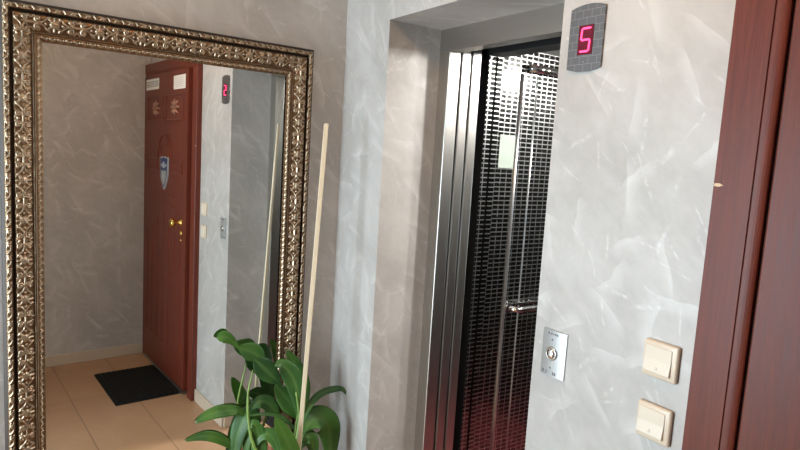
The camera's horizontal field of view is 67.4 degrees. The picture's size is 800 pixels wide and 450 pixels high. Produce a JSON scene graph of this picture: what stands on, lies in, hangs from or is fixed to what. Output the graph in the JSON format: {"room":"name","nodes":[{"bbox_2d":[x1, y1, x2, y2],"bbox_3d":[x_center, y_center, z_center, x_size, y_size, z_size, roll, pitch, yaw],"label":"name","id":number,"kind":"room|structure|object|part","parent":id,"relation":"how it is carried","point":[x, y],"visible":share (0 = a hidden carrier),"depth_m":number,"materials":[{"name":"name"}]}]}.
{"room":"elevator lobby","nodes":[
{"label":"elevator lobby","id":0,"kind":"room"},
{"bbox_2d":[0,0,347,449],"bbox_3d":[-1.647,0.060,1.660,3.300,2.680,0.150,-1,8,-36],"label":"wall","id":1,"kind":"structure","parent":0,"point":[320,26],"depth_m":2.43,"materials":[{"name":"paint"}]},
{"bbox_2d":[0,0,313,449],"bbox_3d":[-0.817,0.226,2.183,1.048,1.837,0.033,-1,8,-36],"label":"wall mirror","id":2,"kind":"object","parent":1,"relation":"attached to","point":[154,177],"visible":0.94,"depth_m":2.10,"materials":[{"name":"clear mirror"}]},
{"bbox_3d":[-1.219,0.238,1.876,0.018,1.818,0.010,-1,8,-36],"label":"moulding","id":3,"kind":"part","parent":2,"relation":"part of","materials":[{"name":"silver metal"}]},
{"bbox_3d":[-1.196,0.235,1.911,0.114,1.837,0.024,-1,8,-36],"label":"frame rail","id":4,"kind":"part","parent":2,"relation":"part of","materials":[{"name":"metal"}]},
{"bbox_3d":[-0.757,-0.665,2.070,1.029,0.018,0.010,-1,8,-36],"label":"moulding","id":5,"kind":"part","parent":2,"relation":"part of","materials":[{"name":"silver metal"}]},
{"bbox_3d":[-0.768,-0.629,2.086,1.048,0.114,0.024,-1,8,-36],"label":"frame rail","id":6,"kind":"part","parent":2,"relation":"part of","materials":[{"name":"metal"}]},
{"bbox_3d":[-0.443,0.216,2.462,0.114,1.837,0.024,-1,8,-36],"label":"frame rail","id":7,"kind":"part","parent":2,"relation":"part of","materials":[{"name":"metal"}]},
{"bbox_3d":[-0.403,0.217,2.473,0.018,1.818,0.010,-1,8,-36],"label":"moulding","id":8,"kind":"part","parent":2,"relation":"part of","materials":[{"name":"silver metal"}]},
{"bbox_2d":[328,0,735,449],"bbox_3d":[0.552,0.205,1.561,0.238,2.680,3.223,-1,8,-34],"label":"wall","id":9,"kind":"structure","parent":0,"point":[635,139],"depth_m":1.51,"materials":[{"name":"paint"}]},
{"bbox_2d":[414,3,563,449],"bbox_3d":[0.250,0.336,2.397,0.189,2.250,1.506,-1,8,-34],"label":"door frame","id":10,"kind":"structure","parent":9,"relation":"in","point":[461,47],"depth_m":2.40,"materials":[{"name":"metal"}]},
{"bbox_3d":[0.016,0.271,2.734,0.043,2.188,0.677,-1,8,-34],"label":"landing panel","id":11,"kind":"part","parent":10,"relation":"part of","materials":[{"name":"metal"}]},
{"bbox_3d":[0.061,0.270,2.764,0.044,2.188,0.677,-1,8,-34],"label":"landing panel","id":12,"kind":"part","parent":10,"relation":"part of","materials":[{"name":"metal"}]},
{"bbox_2d":[540,327,567,380],"bbox_3d":[0.397,0.337,1.566,0.017,0.122,0.079,-1,8,-34],"label":"button","id":13,"kind":"object","parent":9,"relation":"attached to","point":[554,347],"visible":1,"depth_m":1.56,"materials":[{"name":"metal"}]},
{"bbox_2d":[566,3,607,71],"bbox_3d":[0.455,-0.457,1.467,0.008,0.162,0.103,-1,8,-34],"label":"indicator","id":14,"kind":"object","parent":9,"relation":"attached to","point":[588,21],"visible":1,"depth_m":1.46,"materials":[{"name":"metal"}]},
{"bbox_2d":[635,399,672,446],"bbox_3d":[0.559,0.437,1.327,0.017,0.082,0.082,-1,8,-34],"label":"light switch","id":15,"kind":"object","parent":9,"relation":"attached to","point":[654,422],"visible":1,"depth_m":1.32,"materials":[{"name":"beige plastic"}]},
{"bbox_2d":[642,338,680,384],"bbox_3d":[0.568,0.297,1.310,0.017,0.082,0.082,-1,8,-34],"label":"light switch","id":16,"kind":"object","parent":9,"relation":"attached to","point":[661,360],"visible":1,"depth_m":1.30,"materials":[{"name":"beige plastic"}]},
{"bbox_2d":[682,0,799,449],"bbox_3d":[0.864,0.535,0.777,0.125,2.246,1.099,-1,8,-34],"label":"door","id":17,"kind":"structure","parent":9,"relation":"in","point":[744,393],"depth_m":1.11,"materials":[{"name":"brown wood"}]},
{"bbox_3d":[-0.945,1.618,0.779,3.638,0.120,3.223,-1,8,-34],"label":"floor","id":18,"kind":"structure","parent":0,"visible":0},
{"bbox_2d":[185,331,345,449],"bbox_3d":[-0.502,0.907,2.335,0.637,0.981,0.264,1,7,-17],"label":"potted plant","id":19,"kind":"object","parent":18,"relation":"on","point":[247,430],"visible":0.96,"depth_m":2.38,"materials":[{"name":"green plant"}]},
{"bbox_3d":[-0.534,0.843,2.360,0.177,0.526,0.047,6,7,21],"label":"stem","id":20,"kind":"part","parent":19,"relation":"part of","materials":[{"name":"green plant"}]},
{"bbox_3d":[-0.434,0.928,2.415,0.016,0.352,0.089,4,7,9],"label":"stem","id":21,"kind":"part","parent":19,"relation":"part of","materials":[{"name":"green plant"}]},
{"bbox_3d":[-0.417,0.885,2.377,0.028,0.445,0.059,4,7,6],"label":"stem","id":22,"kind":"part","parent":19,"relation":"part of","materials":[{"name":"green plant"}]},
{"bbox_2d":[297,123,328,449],"bbox_3d":[-0.345,0.365,2.292,0.016,1.494,0.092,10,9,43],"label":"wooden stick","id":23,"kind":"object","parent":19,"relation":"on","point":[325,131],"visible":1,"depth_m":2.28,"materials":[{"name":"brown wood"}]},
{"bbox_3d":[0.987,0.147,2.617,1.662,3.000,2.150,-1,8,-34],"label":"wall","id":24,"kind":"structure","parent":0,"visible":0},
{"bbox_2d":[453,37,560,449],"bbox_3d":[0.906,0.347,2.697,1.215,2.255,1.720,-1,8,-34],"label":"cabin","id":25,"kind":"object","parent":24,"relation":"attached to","point":[518,86],"visible":0.23,"depth_m":2.63,"materials":[{"name":"metal"}]},
{"bbox_3d":[0.127,0.315,2.810,0.035,2.095,0.665,-1,8,-34],"label":"car door panel","id":26,"kind":"part","parent":25,"relation":"part of","materials":[{"name":"metal"}]},
{"bbox_3d":[0.163,0.315,2.834,0.028,2.095,0.665,-1,8,-34],"label":"car door panel","id":27,"kind":"part","parent":25,"relation":"part of","materials":[{"name":"metal"}]},
{"bbox_2d":[497,134,515,168],"bbox_3d":[0.456,-0.314,2.566,0.089,0.142,0.003,-1,8,-34],"label":"notice","id":28,"kind":"object","parent":25,"relation":"attached to","point":[507,142],"visible":1,"depth_m":2.56,"materials":[{"name":"paper"}]},
{"bbox_3d":[0.841,0.368,2.898,0.844,0.025,0.070,-1,8,-34],"label":"handrail","id":29,"kind":"part","parent":25,"relation":"part of","materials":[{"name":"silver metal"}]},
{"bbox_3d":[0.827,0.352,2.920,0.800,0.012,0.006,-1,8,-34],"label":"rail plate","id":30,"kind":"part","parent":25,"relation":"part of","materials":[{"name":"silver metal"}]},
{"bbox_3d":[0.935,-0.675,2.810,0.910,0.036,0.035,-1,8,-34],"label":"cornice","id":31,"kind":"part","parent":25,"relation":"part of","materials":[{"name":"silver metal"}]}
]}

